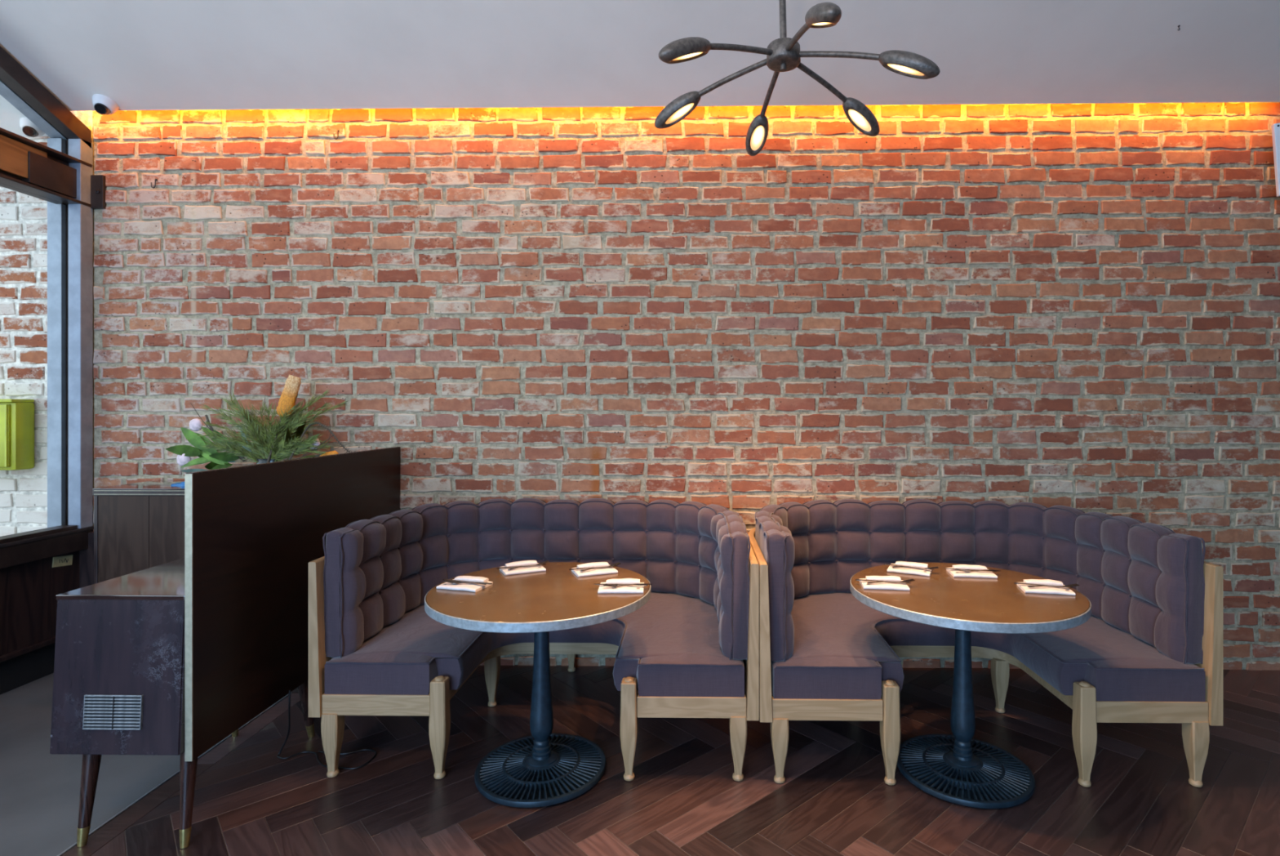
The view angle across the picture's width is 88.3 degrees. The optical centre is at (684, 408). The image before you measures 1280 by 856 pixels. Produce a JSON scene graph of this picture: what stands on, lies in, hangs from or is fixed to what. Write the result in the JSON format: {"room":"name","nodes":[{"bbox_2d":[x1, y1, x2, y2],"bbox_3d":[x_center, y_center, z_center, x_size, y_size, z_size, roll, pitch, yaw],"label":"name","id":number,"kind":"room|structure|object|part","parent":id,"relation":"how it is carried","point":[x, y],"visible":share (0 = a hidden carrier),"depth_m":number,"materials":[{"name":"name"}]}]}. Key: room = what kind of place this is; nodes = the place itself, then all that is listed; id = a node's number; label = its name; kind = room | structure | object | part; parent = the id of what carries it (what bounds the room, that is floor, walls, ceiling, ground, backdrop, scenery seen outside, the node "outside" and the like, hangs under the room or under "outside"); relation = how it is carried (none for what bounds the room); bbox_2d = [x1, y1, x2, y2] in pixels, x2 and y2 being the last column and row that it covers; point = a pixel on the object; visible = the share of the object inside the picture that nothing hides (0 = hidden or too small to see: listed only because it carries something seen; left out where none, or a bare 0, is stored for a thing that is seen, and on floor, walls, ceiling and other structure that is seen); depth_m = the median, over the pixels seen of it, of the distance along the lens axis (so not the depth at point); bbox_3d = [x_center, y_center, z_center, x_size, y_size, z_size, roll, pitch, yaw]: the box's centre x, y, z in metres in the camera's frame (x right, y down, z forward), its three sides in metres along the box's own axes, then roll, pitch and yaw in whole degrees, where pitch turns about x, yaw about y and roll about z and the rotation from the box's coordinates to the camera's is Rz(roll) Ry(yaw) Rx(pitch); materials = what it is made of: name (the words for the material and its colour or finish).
{"room":"restaurant","nodes":[
{"label":"restaurant","id":0,"kind":"room"},
{"bbox_2d":[0,528,93,655],"bbox_3d":[-3.309,1.046,-0.229,0.570,0.747,7.839,0,0,1],"label":"wall","id":1,"kind":"structure","parent":0,"point":[29,584],"depth_m":3.41,"materials":[{"name":"brown wood"}]},
{"bbox_2d":[0,642,55,693],"bbox_3d":[-3.517,1.330,-0.226,0.115,0.180,7.838,0,0,1],"label":"baseboard","id":2,"kind":"structure","parent":1,"relation":"attached to","point":[15,672],"depth_m":3.40,"materials":[{"name":"black"}]},
{"bbox_2d":[0,635,55,662],"bbox_3d":[-3.489,1.228,-0.226,0.170,0.027,7.838,0,0,1],"label":"trim","id":3,"kind":"structure","parent":1,"relation":"attached to","point":[45,642],"depth_m":3.35,"materials":[{"name":"brown wood"}]},
{"bbox_3d":[-3.474,0.724,-0.227,0.200,0.102,7.838,0,0,1],"label":"rail","id":4,"kind":"part","parent":1,"relation":"part of","materials":[{"name":"black wood"}]},
{"bbox_2d":[0,46,105,547],"bbox_3d":[-3.437,-0.960,-0.129,0.270,3.266,7.635,0,0,1],"label":"window","id":5,"kind":"structure","parent":1,"relation":"in","point":[60,173],"depth_m":3.61,"materials":[{"name":"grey metal"}]},
{"bbox_3d":[-3.469,0.664,-0.128,0.206,0.018,7.635,0,0,1],"label":"sill","id":6,"kind":"part","parent":5,"relation":"part of","materials":[{"name":"metal"}]},
{"bbox_3d":[-3.358,-1.235,3.511,0.042,0.160,0.315,0,0,1],"label":"splice plate","id":7,"kind":"part","parent":5,"relation":"part of","materials":[{"name":"brown metal"}]},
{"bbox_2d":[52,554,72,567],"bbox_3d":[-3.360,0.820,3.553,0.004,0.065,0.115,0,0,1],"label":"wall outlet","id":8,"kind":"object","parent":1,"relation":"attached to","point":[64,560],"visible":1,"depth_m":3.55,"materials":[{"name":"beige plastic"}]},
{"bbox_3d":[-3.163,1.052,3.670,0.400,0.735,0.039,0,0,1],"label":"panel","id":9,"kind":"part","parent":1,"relation":"part of","materials":[{"name":"grey paint"}]},
{"bbox_2d":[0,672,287,855],"bbox_3d":[-2.750,1.470,-0.237,1.448,0.100,7.840,0,0,1],"label":"floor","id":10,"kind":"structure","parent":0,"point":[40,788],"depth_m":2.53,"materials":[{"name":"grey concrete"}]},
{"bbox_2d":[92,480,298,692],"bbox_3d":[-2.290,0.908,3.467,1.344,1.023,0.376,0,0,1],"label":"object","id":11,"kind":"object","parent":10,"relation":"on","point":[140,526],"visible":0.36,"depth_m":3.29,"materials":[{"name":"brown wood"}]},
{"bbox_2d":[170,480,184,485],"bbox_3d":[-2.566,0.385,3.468,0.200,0.023,0.114,0,0,1],"label":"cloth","id":12,"kind":"object","parent":11,"relation":"on","point":[182,483],"visible":0.1,"depth_m":3.42,"materials":[{"name":"fabric"}]},
{"bbox_2d":[165,374,351,472],"bbox_3d":[-2.215,0.108,3.457,0.989,0.577,0.358,0,0,-1],"label":"flower arrangement","id":13,"kind":"object","parent":11,"relation":"on","point":[281,440],"visible":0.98,"depth_m":3.42,"materials":[{"name":"green plant"}]},
{"bbox_3d":[-2.445,0.117,3.440,0.294,0.305,0.005,0,0,2],"label":"bare stem","id":14,"kind":"part","parent":13,"relation":"part of","materials":[{"name":"plant"}]},
{"bbox_3d":[-2.401,0.151,3.438,0.216,0.247,0.010,0,0,1],"label":"bare stem","id":15,"kind":"part","parent":13,"relation":"part of","materials":[{"name":"green plant"}]},
{"bbox_3d":[-2.137,0.164,3.427,0.013,0.280,0.022,17,-5,1],"label":"stem","id":16,"kind":"part","parent":13,"relation":"part of","materials":[{"name":"green plant"}]},
{"bbox_3d":[-1.944,0.166,3.429,0.194,0.207,0.002,0,0,-1],"label":"bare stem","id":17,"kind":"part","parent":13,"relation":"part of","materials":[{"name":"plant"}]},
{"bbox_3d":[-1.943,0.211,3.422,0.240,0.159,0.004,0,0,3],"label":"bare stem","id":18,"kind":"part","parent":13,"relation":"part of","materials":[{"name":"plant"}]},
{"bbox_3d":[-1.893,0.165,3.425,0.346,0.210,0.006,0,0,1],"label":"bare stem","id":19,"kind":"part","parent":13,"relation":"part of","materials":[{"name":"plant"}]},
{"bbox_3d":[-1.889,0.233,3.421,0.304,0.116,0.004,0,0,2],"label":"bare stem","id":20,"kind":"part","parent":13,"relation":"part of","materials":[{"name":"brown plant"}]},
{"bbox_2d":[0,102,1279,670],"bbox_3d":[-1.391,-0.250,3.781,12.100,3.460,0.262,0,0,1],"label":"wall","id":21,"kind":"structure","parent":0,"point":[1074,305],"depth_m":3.63,"materials":[{"name":"red brick"}]},
{"bbox_2d":[0,398,34,470],"bbox_3d":[-3.804,0.140,3.626,0.331,0.390,0.128,0,0,1],"label":"meter box","id":22,"kind":"object","parent":21,"relation":"attached to","point":[16,415],"visible":1,"depth_m":3.59,"materials":[{"name":"yellow metal"}]},
{"bbox_3d":[-3.803,0.144,3.575,0.273,0.342,0.014,0,0,1],"label":"door","id":23,"kind":"part","parent":22,"relation":"part of","materials":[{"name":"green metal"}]},
{"bbox_3d":[-3.808,-0.046,3.628,0.324,0.018,0.125,0,0,1],"label":"lid","id":24,"kind":"part","parent":22,"relation":"part of","materials":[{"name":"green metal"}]},
{"bbox_2d":[151,178,157,187],"bbox_3d":[-2.963,-1.260,3.678,0.030,0.056,0.023,0,0,1],"label":"wall hook","id":25,"kind":"object","parent":21,"relation":"attached to","point":[155,179],"visible":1,"depth_m":3.67,"materials":[{"name":"metal"}]},
{"bbox_2d":[333,129,339,139],"bbox_3d":[-1.937,-1.525,3.662,0.030,0.056,0.023,0,0,1],"label":"wall hook","id":26,"kind":"object","parent":21,"relation":"attached to","point":[338,131],"visible":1,"depth_m":3.65,"materials":[{"name":"metal"}]},
{"bbox_2d":[1271,123,1279,196],"bbox_3d":[3.265,-1.296,3.469,0.402,0.396,0.277,0,0,15],"label":"sign panel","id":27,"kind":"object","parent":21,"relation":"attached to","point":[1276,126],"visible":1,"depth_m":3.39,"materials":[{"name":"plastic"}]},
{"bbox_2d":[0,0,1279,111],"bbox_3d":[0.580,-2.190,-0.352,8.030,1.146,7.715,0,0,1],"label":"ceiling","id":28,"kind":"structure","parent":0,"point":[140,55],"depth_m":3.21,"materials":[{"name":"grey paint"}]},
{"bbox_2d":[92,93,119,115],"bbox_3d":[-3.095,-1.616,3.516,0.110,0.107,0.110,0,0,31],"label":"dome camera","id":29,"kind":"object","parent":28,"relation":"attached to","point":[103,104],"visible":1,"depth_m":3.48,"materials":[{"name":"white plastic"}]},
{"bbox_2d":[654,0,939,155],"bbox_3d":[0.381,-1.623,2.481,1.019,0.932,1.090,0,0,1],"label":"chandelier","id":30,"kind":"object","parent":28,"relation":"hanging from","point":[784,54],"visible":1,"depth_m":2.43,"materials":[{"name":"brown metal"}]},
{"bbox_3d":[-0.032,-1.220,2.677,0.226,0.060,0.094,-27,-12,23],"label":"lamp shade","id":31,"kind":"part","parent":30,"relation":"part of","materials":[{"name":"grey metal"}]},
{"bbox_2d":[665,102,693,124],"bbox_3d":[-0.021,-1.199,2.672,0.140,0.002,0.057,-27,-12,23],"label":"diffuser","id":32,"kind":"object","parent":30,"relation":"attached to","point":[676,113],"depth_m":2.66,"materials":[{"name":"beige"}]},
{"bbox_3d":[0.000,-1.220,2.228,0.226,0.060,0.094,-29,16,-31],"label":"lamp shade","id":33,"kind":"part","parent":30,"relation":"part of","materials":[{"name":"grey metal"}]},
{"bbox_2d":[672,52,702,60],"bbox_3d":[0.010,-1.199,2.235,0.140,0.002,0.057,-29,16,-31],"label":"diffuser","id":34,"kind":"object","parent":30,"relation":"attached to","point":[676,55],"depth_m":2.23,"materials":[{"name":"beige"}]},
{"bbox_3d":[0.189,-1.293,2.569,0.300,0.088,0.021,0,0,26],"label":"arm","id":35,"kind":"part","parent":30,"relation":"part of","materials":[{"name":"grey metal"}]},
{"bbox_3d":[0.204,-1.293,2.367,0.300,0.088,0.021,0,0,-34],"label":"arm","id":36,"kind":"part","parent":30,"relation":"part of","materials":[{"name":"grey metal"}]},
{"bbox_3d":[0.320,-1.220,2.927,0.094,0.060,0.226,0,-25,-7],"label":"lamp shade","id":37,"kind":"part","parent":30,"relation":"part of","materials":[{"name":"grey metal"}]},
{"bbox_2d":[750,125,764,150],"bbox_3d":[0.322,-1.199,2.915,0.057,0.003,0.140,0,-25,-7],"label":"diffuser","id":38,"kind":"object","parent":30,"relation":"attached to","point":[757,135],"depth_m":2.91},
{"bbox_3d":[0.349,-1.293,2.682,0.021,0.088,0.300,0,0,-7],"label":"arm","id":39,"kind":"part","parent":30,"relation":"part of","materials":[{"name":"grey metal"}]},
{"bbox_3d":[0.370,-1.464,2.481,0.028,0.196,0.025,0,0,1],"label":"rod","id":40,"kind":"part","parent":30,"relation":"part of","materials":[{"name":"grey metal"}]},
{"bbox_3d":[0.397,-1.293,2.279,0.021,0.088,0.300,0,0,-7],"label":"arm","id":41,"kind":"part","parent":30,"relation":"part of","materials":[{"name":"grey metal"}]},
{"bbox_3d":[0.537,-1.293,2.599,0.300,0.088,0.021,0,0,-36],"label":"arm","id":42,"kind":"part","parent":30,"relation":"part of","materials":[{"name":"grey metal"}]},
{"bbox_2d":[813,22,831,25],"bbox_3d":[0.426,-1.199,2.046,0.057,0.002,0.140,0,25,-7],"label":"diffuser","id":43,"kind":"object","parent":30,"relation":"attached to","point":[814,24],"depth_m":2.06,"materials":[{"name":"beige"}]},
{"bbox_3d":[0.428,-1.220,2.034,0.094,0.060,0.226,0,25,-7],"label":"lamp shade","id":44,"kind":"part","parent":30,"relation":"part of","materials":[{"name":"grey metal"}]},
{"bbox_3d":[0.562,-1.293,2.408,0.300,0.088,0.021,0,0,21],"label":"arm","id":45,"kind":"part","parent":30,"relation":"part of","materials":[{"name":"grey metal"}]},
{"bbox_2d":[848,109,871,131],"bbox_3d":[0.728,-1.199,2.735,0.140,0.002,0.057,30,-17,-32],"label":"diffuser","id":46,"kind":"object","parent":30,"relation":"attached to","point":[856,117],"depth_m":2.73,"materials":[{"name":"white plastic"}]},
{"bbox_3d":[0.738,-1.220,2.742,0.226,0.060,0.094,30,-17,-32],"label":"lamp shade","id":47,"kind":"part","parent":30,"relation":"part of","materials":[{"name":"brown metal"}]},
{"bbox_2d":[887,63,924,75],"bbox_3d":[0.781,-1.199,2.324,0.140,0.003,0.057,27,9,19],"label":"diffuser","id":48,"kind":"object","parent":30,"relation":"attached to","point":[905,69],"depth_m":2.33,"materials":[{"name":"white plastic"}]},
{"bbox_3d":[0.792,-1.220,2.320,0.226,0.060,0.094,27,9,19],"label":"lamp shade","id":49,"kind":"part","parent":30,"relation":"part of","materials":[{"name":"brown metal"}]},
{"bbox_2d":[61,664,1279,855],"bbox_3d":[1.287,1.470,-0.300,6.617,0.100,7.840,0,0,1],"label":"floor","id":50,"kind":"structure","parent":0,"point":[683,797],"depth_m":2.42,"materials":[{"name":"brown wood"}]},
{"bbox_2d":[57,691,292,855],"bbox_3d":[-2.026,1.443,-0.248,0.008,0.054,7.840,0,0,1],"label":"trim","id":51,"kind":"structure","parent":50,"relation":"on","point":[286,695],"depth_m":2.47,"materials":[{"name":"metal"}]},
{"bbox_2d":[49,446,399,848],"bbox_3d":[-1.821,0.815,2.890,0.454,1.214,1.543,0,0,1],"label":"cabinet","id":52,"kind":"object","parent":50,"relation":"on","point":[175,657],"visible":0.97,"depth_m":2.24,"materials":[{"name":"brown wood"}]},
{"bbox_3d":[-1.961,1.239,2.171,0.051,0.250,0.072,0,0,1],"label":"leg","id":53,"kind":"part","parent":52,"relation":"part of","materials":[{"name":"brown wood"}]},
{"bbox_2d":[82,693,143,729],"bbox_3d":[-1.850,0.979,2.128,0.189,0.110,0.017,0,0,1],"label":"vent","id":54,"kind":"object","parent":52,"relation":"attached to","point":[100,711],"depth_m":2.13,"materials":[{"name":"silver metal"}]},
{"bbox_3d":[-1.637,1.239,2.165,0.052,0.251,0.073,0,0,1],"label":"leg","id":55,"kind":"part","parent":52,"relation":"part of","materials":[{"name":"brown wood"}]},
{"bbox_3d":[-1.605,0.679,2.903,0.023,0.935,1.512,0,0,1],"label":"divider panel","id":56,"kind":"part","parent":52,"relation":"part of","materials":[{"name":"brown wood"}]},
{"bbox_3d":[-1.635,1.239,2.821,0.053,0.252,0.081,0,0,1],"label":"leg","id":57,"kind":"part","parent":52,"relation":"part of","materials":[{"name":"brown wood"}]},
{"bbox_2d":[276,689,377,768],"bbox_3d":[-1.465,1.275,2.667,0.404,0.290,0.150,0,0,1],"label":"power cable","id":58,"kind":"object","parent":50,"relation":"on","point":[289,696],"visible":0.91,"depth_m":2.67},
{"bbox_2d":[308,497,759,780],"bbox_3d":[-0.572,0.945,3.056,1.724,0.950,1.107,0,0,1],"label":"booth","id":59,"kind":"object","parent":50,"relation":"on","point":[691,650],"visible":0.91,"depth_m":2.74,"materials":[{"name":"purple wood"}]},
{"bbox_3d":[-1.365,1.295,2.552,0.064,0.250,0.064,0,0,1],"label":"leg","id":60,"kind":"part","parent":59,"relation":"part of","materials":[{"name":"brown wood"}]},
{"bbox_3d":[-1.187,1.137,2.541,0.417,0.079,0.030,0,0,1],"label":"rail","id":61,"kind":"part","parent":59,"relation":"part of","materials":[{"name":"brown wood"}]},
{"bbox_3d":[-0.946,1.226,2.540,0.064,0.388,0.064,0,0,1],"label":"leg","id":62,"kind":"part","parent":59,"relation":"part of","materials":[{"name":"brown wood"}]},
{"bbox_3d":[-0.923,1.295,3.155,0.064,0.250,0.064,0,0,1],"label":"leg","id":63,"kind":"part","parent":59,"relation":"part of","materials":[{"name":"brown wood"}]},
{"bbox_2d":[324,591,744,696],"bbox_3d":[-0.572,1.028,3.037,1.616,0.148,1.030,0,0,1],"label":"seat cushion","id":64,"kind":"object","parent":59,"relation":"on","point":[669,646],"depth_m":2.59,"materials":[{"name":"purple fabric"}]},
{"bbox_2d":[324,497,749,659],"bbox_3d":[-0.572,0.721,3.064,1.660,0.501,1.021,0,0,1],"label":"cushion","id":65,"kind":"object","parent":59,"relation":"on","point":[380,571],"depth_m":3.12,"materials":[{"name":"purple fabric"}]},
{"bbox_3d":[-0.575,1.137,2.877,0.796,0.079,0.622,0,0,1],"label":"rail","id":66,"kind":"part","parent":59,"relation":"part of","materials":[{"name":"brown wood"}]},
{"bbox_3d":[-0.614,1.295,3.570,0.064,0.250,0.064,0,0,1],"label":"leg","id":67,"kind":"part","parent":59,"relation":"part of","materials":[{"name":"brown wood"}]},
{"bbox_3d":[-0.214,1.226,2.529,0.064,0.388,0.064,0,0,1],"label":"leg","id":68,"kind":"part","parent":59,"relation":"part of","materials":[{"name":"brown wood"}]},
{"bbox_3d":[0.026,1.137,2.522,0.417,0.079,0.030,0,0,1],"label":"rail","id":69,"kind":"part","parent":59,"relation":"part of","materials":[{"name":"brown wood"}]},
{"bbox_3d":[0.205,1.295,2.527,0.064,0.250,0.064,0,0,1],"label":"leg","id":70,"kind":"part","parent":59,"relation":"part of","materials":[{"name":"brown wood"}]},
{"bbox_2d":[424,561,650,807],"bbox_3d":[-0.561,1.059,2.581,0.856,0.722,0.856,0,0,-19],"label":"round table","id":71,"kind":"object","parent":50,"relation":"on","point":[543,767],"visible":0.97,"depth_m":2.48,"materials":[{"name":"brown wood"}]},
{"bbox_2d":[435,575,493,591],"bbox_3d":[-0.864,0.683,2.590,0.172,0.029,0.131,0,0,15],"label":"folded napkin","id":72,"kind":"object","parent":71,"relation":"on","point":[472,587],"visible":0.94,"depth_m":2.56,"materials":[{"name":"white fabric"}]},
{"bbox_2d":[442,578,486,584],"bbox_3d":[-0.870,0.679,2.588,0.211,0.003,0.015,0,0,21],"label":"knife","id":73,"kind":"object","parent":72,"relation":"on","point":[442,579],"visible":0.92,"depth_m":2.58,"materials":[{"name":"silver metal"}]},
{"bbox_2d":[443,579,492,584],"bbox_3d":[-0.845,0.675,2.567,0.189,0.012,0.023,0,0,3],"label":"fork","id":74,"kind":"object","parent":72,"relation":"on","point":[445,580],"visible":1,"depth_m":2.56,"materials":[{"name":"silver metal"}]},
{"bbox_2d":[499,560,546,575],"bbox_3d":[-0.704,0.683,2.850,0.172,0.030,0.128,0,0,-27],"label":"folded napkin","id":75,"kind":"object","parent":71,"relation":"on","point":[527,569],"visible":0.88,"depth_m":2.83,"materials":[{"name":"white fabric"}]},
{"bbox_2d":[496,564,544,568],"bbox_3d":[-0.706,0.679,2.848,0.211,0.003,0.015,0,0,-21],"label":"knife","id":76,"kind":"object","parent":75,"relation":"on","point":[531,564],"visible":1,"depth_m":2.83,"materials":[{"name":"silver metal"}]},
{"bbox_2d":[507,560,549,569],"bbox_3d":[-0.675,0.675,2.846,0.189,0.012,0.023,0,0,-39],"label":"fork","id":77,"kind":"object","parent":75,"relation":"on","point":[546,561],"visible":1,"depth_m":2.86,"materials":[{"name":"silver metal"}]},
{"bbox_2d":[571,561,617,576],"bbox_3d":[-0.388,0.683,2.822,0.172,0.030,0.127,0,0,-23],"label":"folded napkin","id":78,"kind":"object","parent":71,"relation":"on","point":[601,571],"visible":0.88,"depth_m":2.80,"materials":[{"name":"white fabric"}]},
{"bbox_2d":[568,565,617,569],"bbox_3d":[-0.391,0.679,2.820,0.211,0.003,0.015,0,0,-17],"label":"knife","id":79,"kind":"object","parent":78,"relation":"on","point":[602,566],"visible":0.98,"depth_m":2.81,"materials":[{"name":"silver metal"}]},
{"bbox_2d":[580,561,621,571],"bbox_3d":[-0.360,0.675,2.816,0.189,0.012,0.023,0,0,-35],"label":"fork","id":80,"kind":"object","parent":78,"relation":"on","point":[618,562],"visible":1,"depth_m":2.83,"materials":[{"name":"silver metal"}]},
{"bbox_2d":[597,577,644,593],"bbox_3d":[-0.245,0.683,2.551,0.172,0.031,0.130,0,0,-2],"label":"folded napkin","id":81,"kind":"object","parent":71,"relation":"on","point":[602,588],"visible":0.93,"depth_m":2.53,"materials":[{"name":"white fabric"}]},
{"bbox_2d":[594,583,647,585],"bbox_3d":[-0.249,0.679,2.547,0.211,0.003,0.015,0,0,4],"label":"knife","id":82,"kind":"object","parent":81,"relation":"on","point":[594,584],"visible":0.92,"depth_m":2.54,"materials":[{"name":"silver metal"}]},
{"bbox_2d":[603,582,652,586],"bbox_3d":[-0.220,0.675,2.534,0.189,0.012,0.023,0,0,-14],"label":"fork","id":83,"kind":"object","parent":81,"relation":"on","point":[606,584],"visible":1,"depth_m":2.53,"materials":[{"name":"silver metal"}]},
{"bbox_2d":[849,562,1091,808],"bbox_3d":[1.089,1.059,2.575,0.856,0.722,0.856,0,0,20],"label":"round table","id":84,"kind":"object","parent":50,"relation":"on","point":[958,767],"visible":0.97,"depth_m":2.48,"materials":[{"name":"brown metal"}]},
{"bbox_2d":[859,575,910,590],"bbox_3d":[0.786,0.683,2.599,0.172,0.030,0.129,0,0,7],"label":"folded napkin","id":85,"kind":"object","parent":84,"relation":"on","point":[880,585],"visible":0.88,"depth_m":2.58,"materials":[{"name":"white fabric"}]},
{"bbox_2d":[855,578,911,582],"bbox_3d":[0.783,0.679,2.599,0.211,0.003,0.015,0,0,13],"label":"knife","id":86,"kind":"object","parent":85,"relation":"on","point":[855,579],"visible":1,"depth_m":2.60,"materials":[{"name":"silver metal"}]},
{"bbox_2d":[866,578,915,583],"bbox_3d":[0.807,0.675,2.579,0.189,0.012,0.023,0,0,-5],"label":"fork","id":87,"kind":"object","parent":85,"relation":"on","point":[908,580],"visible":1,"depth_m":2.58,"materials":[{"name":"silver metal"}]},
{"bbox_2d":[887,560,932,576],"bbox_3d":[0.970,0.683,2.836,0.172,0.030,0.131,0,0,25],"label":"folded napkin","id":88,"kind":"object","parent":84,"relation":"on","point":[927,572],"visible":0.9,"depth_m":2.81,"materials":[{"name":"white fabric"}]},
{"bbox_2d":[884,563,934,569],"bbox_3d":[0.967,0.679,2.837,0.211,0.003,0.015,0,0,31],"label":"knife","id":89,"kind":"object","parent":88,"relation":"on","point":[884,563],"visible":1,"depth_m":2.85,"materials":[{"name":"silver metal"}]},
{"bbox_2d":[892,565,938,568],"bbox_3d":[0.984,0.675,2.811,0.189,0.012,0.023,0,0,13],"label":"fork","id":90,"kind":"object","parent":88,"relation":"on","point":[931,567],"visible":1,"depth_m":2.81,"materials":[{"name":"silver metal"}]},
{"bbox_2d":[946,564,997,577],"bbox_3d":[1.211,0.683,2.783,0.172,0.031,0.129,0,0,8],"label":"folded napkin","id":91,"kind":"object","parent":84,"relation":"on","point":[955,573],"visible":0.89,"depth_m":2.76,"materials":[{"name":"white fabric"}]},
{"bbox_2d":[945,568,997,571],"bbox_3d":[1.206,0.679,2.780,0.211,0.003,0.015,0,0,14],"label":"knife","id":92,"kind":"object","parent":91,"relation":"on","point":[945,568],"visible":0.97,"depth_m":2.78,"materials":[{"name":"silver metal"}]},
{"bbox_2d":[955,568,999,571],"bbox_3d":[1.233,0.675,2.762,0.189,0.012,0.023,0,0,-4],"label":"fork","id":93,"kind":"object","parent":91,"relation":"on","point":[956,568],"visible":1,"depth_m":2.76,"materials":[{"name":"silver metal"}]},
{"bbox_2d":[1016,578,1075,595],"bbox_3d":[1.390,0.682,2.539,0.172,0.031,0.130,0,0,13],"label":"folded napkin","id":94,"kind":"object","parent":84,"relation":"on","point":[1040,589],"visible":0.91,"depth_m":2.52,"materials":[{"name":"white fabric"}]},
{"bbox_2d":[1013,582,1075,587],"bbox_3d":[1.387,0.679,2.539,0.211,0.003,0.015,0,0,18],"label":"knife","id":95,"kind":"object","parent":94,"relation":"on","point":[1014,582],"visible":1,"depth_m":2.54,"materials":[{"name":"silver metal"}]},
{"bbox_2d":[1027,582,1079,586],"bbox_3d":[1.409,0.675,2.518,0.189,0.012,0.023,0,0,2],"label":"fork","id":96,"kind":"object","parent":94,"relation":"on","point":[1076,584],"visible":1,"depth_m":2.52,"materials":[{"name":"silver metal"}]},
{"bbox_2d":[748,498,1222,786],"bbox_3d":[1.155,0.945,3.016,1.724,0.950,1.107,0,0,1],"label":"booth","id":97,"kind":"object","parent":50,"relation":"on","point":[1149,649],"visible":0.88,"depth_m":2.68,"materials":[{"name":"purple fabric"}]},
{"bbox_3d":[0.361,1.295,2.512,0.064,0.250,0.064,0,0,1],"label":"leg","id":98,"kind":"part","parent":97,"relation":"part of","materials":[{"name":"brown wood"}]},
{"bbox_3d":[0.540,1.137,2.501,0.417,0.079,0.030,0,0,1],"label":"rail","id":99,"kind":"part","parent":97,"relation":"part of","materials":[{"name":"brown wood"}]},
{"bbox_3d":[0.780,1.226,2.500,0.064,0.388,0.064,0,0,1],"label":"leg","id":100,"kind":"part","parent":97,"relation":"part of","materials":[{"name":"brown wood"}]},
{"bbox_2d":[755,498,1202,663],"bbox_3d":[1.155,0.721,3.023,1.660,0.501,1.021,0,0,1],"label":"cushion","id":101,"kind":"object","parent":97,"relation":"on","point":[1142,582],"depth_m":3.02,"materials":[{"name":"purple fabric"}]},
{"bbox_3d":[1.152,1.137,2.837,0.796,0.079,0.622,0,0,1],"label":"rail","id":102,"kind":"part","parent":97,"relation":"part of","materials":[{"name":"brown wood"}]},
{"bbox_2d":[770,591,1204,701],"bbox_3d":[1.154,1.028,2.997,1.616,0.148,1.030,0,0,1],"label":"seat cushion","id":103,"kind":"object","parent":97,"relation":"on","point":[841,651],"depth_m":2.56,"materials":[{"name":"purple fabric"}]},
{"bbox_3d":[1.481,1.295,3.089,0.064,0.250,0.064,0,0,1],"label":"leg","id":104,"kind":"part","parent":97,"relation":"part of","materials":[{"name":"brown wood"}]},
{"bbox_3d":[1.512,1.226,2.489,0.064,0.388,0.064,0,0,1],"label":"leg","id":105,"kind":"part","parent":97,"relation":"part of","materials":[{"name":"brown wood"}]},
{"bbox_3d":[1.753,1.137,2.482,0.417,0.079,0.030,0,0,1],"label":"rail","id":106,"kind":"part","parent":97,"relation":"part of","materials":[{"name":"brown wood"}]},
{"bbox_3d":[1.931,1.295,2.487,0.064,0.250,0.064,0,0,1],"label":"leg","id":107,"kind":"part","parent":97,"relation":"part of","materials":[{"name":"brown wood"}]},
{"label":"outside","id":108,"kind":"structure","parent":0,"visible":0},
{"bbox_2d":[0,94,48,136],"bbox_3d":[-4.034,-1.762,3.284,1.030,0.475,0.840,0,0,1],"label":"ceiling","id":109,"kind":"structure","parent":108,"point":[10,116],"depth_m":3.57,"materials":[{"name":"white paint"}]},
{"bbox_2d":[19,116,44,137],"bbox_3d":[-3.579,-1.539,3.616,0.110,0.106,0.110,0,0,29],"label":"dome camera","id":110,"kind":"object","parent":109,"relation":"attached to","point":[28,128],"visible":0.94,"depth_m":3.57,"materials":[{"name":"white plastic"}]}
]}

